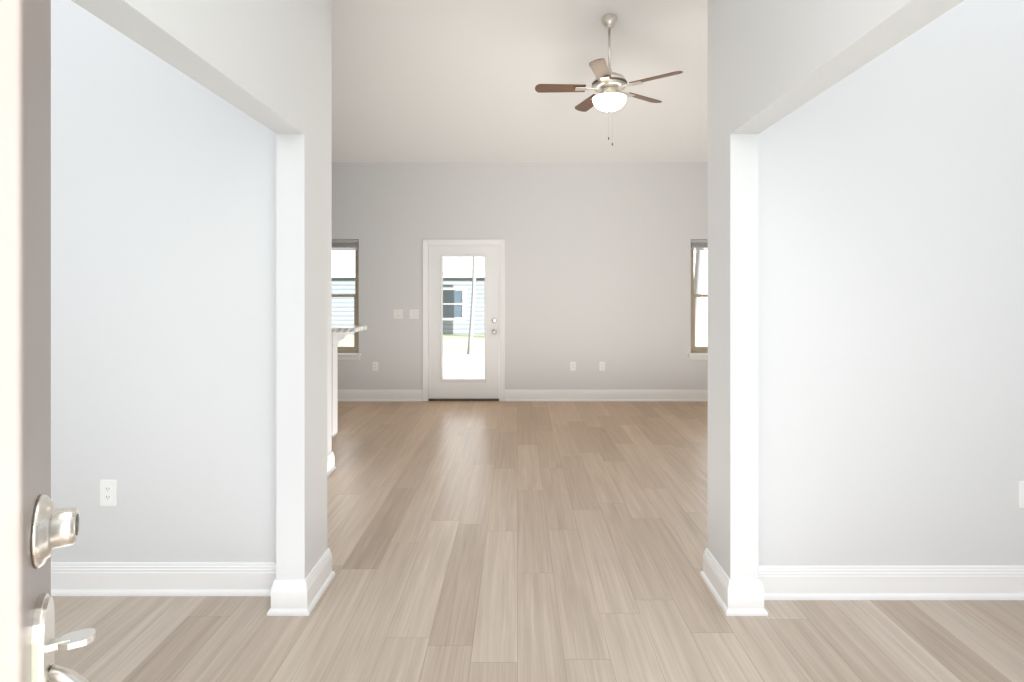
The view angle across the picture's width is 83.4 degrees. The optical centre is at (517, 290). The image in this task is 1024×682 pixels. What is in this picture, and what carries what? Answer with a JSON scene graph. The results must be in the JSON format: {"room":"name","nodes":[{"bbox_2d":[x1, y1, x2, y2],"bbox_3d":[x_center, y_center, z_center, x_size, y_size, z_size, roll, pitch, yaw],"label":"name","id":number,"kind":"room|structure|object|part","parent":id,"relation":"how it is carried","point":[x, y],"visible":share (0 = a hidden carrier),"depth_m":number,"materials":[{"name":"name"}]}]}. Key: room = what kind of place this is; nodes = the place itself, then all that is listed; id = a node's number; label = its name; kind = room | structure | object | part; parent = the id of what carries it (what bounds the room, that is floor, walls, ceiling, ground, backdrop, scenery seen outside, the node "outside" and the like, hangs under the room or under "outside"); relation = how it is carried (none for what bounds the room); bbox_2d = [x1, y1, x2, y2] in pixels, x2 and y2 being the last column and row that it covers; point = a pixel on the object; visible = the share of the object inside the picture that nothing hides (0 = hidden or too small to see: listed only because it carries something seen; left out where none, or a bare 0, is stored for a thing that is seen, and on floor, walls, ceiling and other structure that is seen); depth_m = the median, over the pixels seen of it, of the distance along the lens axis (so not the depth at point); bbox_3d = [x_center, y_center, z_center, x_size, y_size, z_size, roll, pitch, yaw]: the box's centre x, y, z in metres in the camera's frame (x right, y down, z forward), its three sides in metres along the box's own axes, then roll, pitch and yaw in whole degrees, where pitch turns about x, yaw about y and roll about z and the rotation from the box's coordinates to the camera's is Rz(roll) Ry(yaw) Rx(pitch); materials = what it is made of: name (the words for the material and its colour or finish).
{"room":"entryway","nodes":[
{"label":"entryway","id":0,"kind":"room"},
{"bbox_2d":[51,0,275,561],"bbox_3d":[-2.793,-0.475,2.828,3.414,3.850,0.145,0,0,0],"label":"wall","id":1,"kind":"structure","parent":0,"point":[163,293],"depth_m":2.75,"materials":[{"name":"white paint"}]},
{"bbox_2d":[100,480,116,505],"bbox_3d":[-1.958,0.970,2.751,0.079,0.124,0.009,0,0,0],"label":"outlet","id":2,"kind":"object","parent":1,"relation":"attached to","point":[108,492],"visible":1,"depth_m":2.75,"materials":[{"name":"white plastic"}]},
{"bbox_2d":[51,562,294,602],"bbox_3d":[-2.792,1.376,2.733,3.414,0.148,0.045,0,0,0],"label":"baseboard","id":3,"kind":"structure","parent":1,"relation":"attached to","point":[67,578],"depth_m":2.74,"materials":[{"name":"white wood"}]},
{"bbox_2d":[71,0,326,578],"bbox_3d":[-1.022,-0.475,1.405,0.127,3.850,2.990,0,0,0],"label":"wall","id":4,"kind":"structure","parent":0,"point":[263,62],"depth_m":2.59,"materials":[{"name":"white paint"}]},
{"bbox_2d":[295,548,334,615],"bbox_3d":[-0.945,1.376,2.725,0.030,0.148,0.330,0,0,0],"label":"baseboard","id":5,"kind":"structure","parent":4,"relation":"attached to","point":[295,597],"depth_m":2.65,"materials":[{"name":"white wood"}]},
{"bbox_2d":[327,0,331,454],"bbox_3d":[-1.563,-0.625,3.770,0.127,4.150,1.740,0,0,0],"label":"wall","id":6,"kind":"structure","parent":0,"point":[329,226],"depth_m":4.59,"materials":[{"name":"white paint"}]},
{"bbox_2d":[327,451,336,477],"bbox_3d":[-1.500,1.376,3.785,0.060,0.148,1.770,0,0,0],"label":"baseboard","id":7,"kind":"structure","parent":6,"relation":"attached to","point":[331,467],"depth_m":4.56,"materials":[{"name":"white wood"}]},
{"bbox_2d":[332,162,707,389],"bbox_3d":[-0.450,-0.625,7.610,8.420,4.150,0.160,0,0,0],"label":"wall","id":8,"kind":"structure","parent":0,"point":[597,262],"depth_m":7.53,"materials":[{"name":"white paint"}]},
{"bbox_2d":[332,239,358,352],"bbox_3d":[-2.535,0.080,7.611,0.906,1.496,0.138,0,0,0],"label":"window","id":9,"kind":"structure","parent":8,"relation":"in","point":[346,244],"depth_m":7.61,"materials":[{"name":"beige"}]},
{"bbox_2d":[337,353,360,359],"bbox_3d":[-2.535,0.870,7.541,0.980,0.082,0.130,0,0,0],"label":"window sill","id":10,"kind":"structure","parent":8,"relation":"in","point":[348,356],"depth_m":7.51,"materials":[{"name":"white wood"}]},
{"bbox_2d":[372,362,377,370],"bbox_3d":[-1.862,0.995,7.526,0.072,0.116,0.009,0,0,0],"label":"electrical outlet","id":11,"kind":"object","parent":8,"relation":"attached to","point":[374,366],"visible":1,"depth_m":7.52,"materials":[{"name":"white plastic"}]},
{"bbox_2d":[394,309,402,318],"bbox_3d":[-1.562,0.311,7.525,0.118,0.118,0.010,0,0,0],"label":"light switch","id":12,"kind":"object","parent":8,"relation":"attached to","point":[398,313],"visible":1,"depth_m":7.52,"materials":[{"name":"white plastic"}]},
{"bbox_2d":[410,309,418,318],"bbox_3d":[-1.352,0.311,7.525,0.118,0.118,0.010,0,0,0],"label":"light switch","id":13,"kind":"object","parent":8,"relation":"attached to","point":[414,313],"visible":1,"depth_m":7.52,"materials":[{"name":"white plastic"}]},
{"bbox_2d":[428,246,498,400],"bbox_3d":[-0.705,0.434,7.569,0.922,2.031,0.163,0,0,0],"label":"back door","id":14,"kind":"structure","parent":8,"relation":"in","point":[486,388],"depth_m":7.55,"materials":[{"name":"white wood"}]},
{"bbox_2d":[422,239,504,400],"bbox_3d":[-0.705,0.392,7.599,1.078,2.116,0.177,0,0,0],"label":"door frame","id":15,"kind":"structure","parent":8,"relation":"attached to","point":[427,243],"depth_m":7.51,"materials":[{"name":"white wood"}]},
{"bbox_2d":[337,390,707,400],"bbox_3d":[-0.450,1.376,7.515,8.100,0.148,0.030,0,0,0],"label":"baseboard","id":16,"kind":"structure","parent":8,"relation":"attached to","point":[542,395],"depth_m":7.51,"materials":[{"name":"white wood"}]},
{"bbox_2d":[570,362,575,370],"bbox_3d":[0.726,0.995,7.526,0.072,0.116,0.009,0,0,0],"label":"electrical outlet","id":17,"kind":"object","parent":8,"relation":"attached to","point":[572,366],"visible":1,"depth_m":7.52,"materials":[{"name":"white plastic"}]},
{"bbox_2d":[599,362,604,370],"bbox_3d":[1.108,0.995,7.526,0.072,0.116,0.009,0,0,0],"label":"electrical outlet","id":18,"kind":"object","parent":8,"relation":"attached to","point":[601,366],"visible":1,"depth_m":7.52,"materials":[{"name":"white plastic"}]},
{"bbox_2d":[688,353,707,359],"bbox_3d":[2.724,0.870,7.541,0.982,0.082,0.130,0,0,0],"label":"window sill","id":19,"kind":"structure","parent":8,"relation":"in","point":[698,356],"depth_m":7.51,"materials":[{"name":"white wood"}]},
{"bbox_2d":[691,239,707,352],"bbox_3d":[2.724,0.080,7.611,0.908,1.496,0.138,0,0,0],"label":"window","id":20,"kind":"structure","parent":8,"relation":"in","point":[699,244],"depth_m":7.61,"materials":[{"name":"beige"}]},
{"bbox_2d":[332,0,707,161],"bbox_3d":[-0.450,-2.122,5.223,8.420,0.990,4.935,0,0,0],"label":"ceiling","id":21,"kind":"structure","parent":0,"point":[436,80],"depth_m":5.92,"materials":[{"name":"white paint"}]},
{"bbox_2d":[535,13,682,145],"bbox_3d":[0.764,-1.858,5.130,1.219,1.179,1.273,0,0,0],"label":"fan","id":22,"kind":"object","parent":21,"relation":"hanging from","point":[608,85],"visible":1,"depth_m":5.07,"materials":[{"name":"brown wood"}]},
{"bbox_3d":[0.820,-1.656,5.130,0.300,0.114,0.300,0,0,0],"label":"lamp shade","id":23,"kind":"part","parent":22,"relation":"part of","materials":[{"name":"white glass"}]},
{"bbox_2d":[51,401,1023,681],"bbox_3d":[-0.450,1.510,3.720,8.420,0.120,7.940,0,0,0],"label":"floor","id":24,"kind":"structure","parent":0,"point":[517,541],"depth_m":2.69,"materials":[{"name":"brown wood"}]},
{"bbox_2d":[332,325,366,438],"bbox_3d":[-3.021,0.905,5.675,2.952,1.090,0.460,0,0,0],"label":"bar","id":25,"kind":"object","parent":24,"relation":"on","point":[340,333],"visible":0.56,"depth_m":5.64,"materials":[{"name":"white paint"}]},
{"bbox_2d":[708,0,963,578],"bbox_3d":[1.022,-0.475,1.405,0.127,3.850,2.990,0,0,0],"label":"wall","id":26,"kind":"structure","parent":0,"point":[771,62],"depth_m":2.59,"materials":[{"name":"white paint"}]},
{"bbox_2d":[759,0,1023,564],"bbox_3d":[2.343,-0.475,2.810,2.514,3.850,0.180,0,0,0],"label":"wall","id":27,"kind":"structure","parent":0,"point":[891,305],"depth_m":2.72,"materials":[{"name":"white paint"}]},
{"bbox_2d":[700,548,1023,615],"bbox_3d":[2.264,1.376,2.745,2.671,0.148,0.370,0,0,0],"label":"baseboard","id":28,"kind":"structure","parent":27,"relation":"attached to","point":[740,597],"depth_m":2.70,"materials":[{"name":"white wood"}]},
{"bbox_2d":[1019,481,1023,507],"bbox_3d":[2.410,0.965,2.716,0.079,0.124,0.009,0,0,0],"label":"outlet","id":29,"kind":"object","parent":27,"relation":"attached to","point":[1021,494],"visible":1,"depth_m":2.71,"materials":[{"name":"white plastic"}]},
{"bbox_3d":[-0.450,-0.625,-0.170,8.420,4.150,0.160,0,0,0],"label":"wall","id":30,"kind":"structure","parent":0,"visible":0},
{"bbox_2d":[0,0,95,681],"bbox_3d":[-0.389,0.426,0.330,0.495,2.023,0.814,0,0,0],"label":"front door","id":31,"kind":"structure","parent":30,"relation":"in","point":[37,526],"depth_m":0.63,"materials":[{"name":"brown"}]},
{"label":"outside","id":32,"kind":"structure","parent":0,"visible":0},
{"bbox_2d":[339,306,707,378],"bbox_3d":[0.000,1.690,15.000,80.000,0.420,90.000,0,0,0],"label":"ground","id":33,"kind":"structure","parent":32,"point":[447,362],"depth_m":15.37,"materials":[{"name":"white"}]},
{"bbox_2d":[332,250,483,333],"bbox_3d":[-4.000,-0.350,24.950,17.000,4.500,11.100,0,0,0],"label":"house","id":34,"kind":"structure","parent":33,"relation":"on","point":[464,307],"depth_m":21.00,"materials":[{"name":"white"}]},
{"bbox_2d":[467,257,475,354],"bbox_3d":[-1.064,-2.218,13.500,3.600,7.745,2.473,0,0,0],"label":"tree","id":35,"kind":"object","parent":33,"relation":"on","point":[472,307],"depth_m":13.50,"materials":[{"name":"grey plant"}]},
{"bbox_2d":[694,250,703,345],"bbox_3d":[3.908,-2.465,12.000,3.600,8.251,2.473,0,0,0],"label":"tree","id":36,"kind":"object","parent":33,"relation":"on","point":[699,270],"depth_m":11.97,"materials":[{"name":"grey plant"}]}
]}

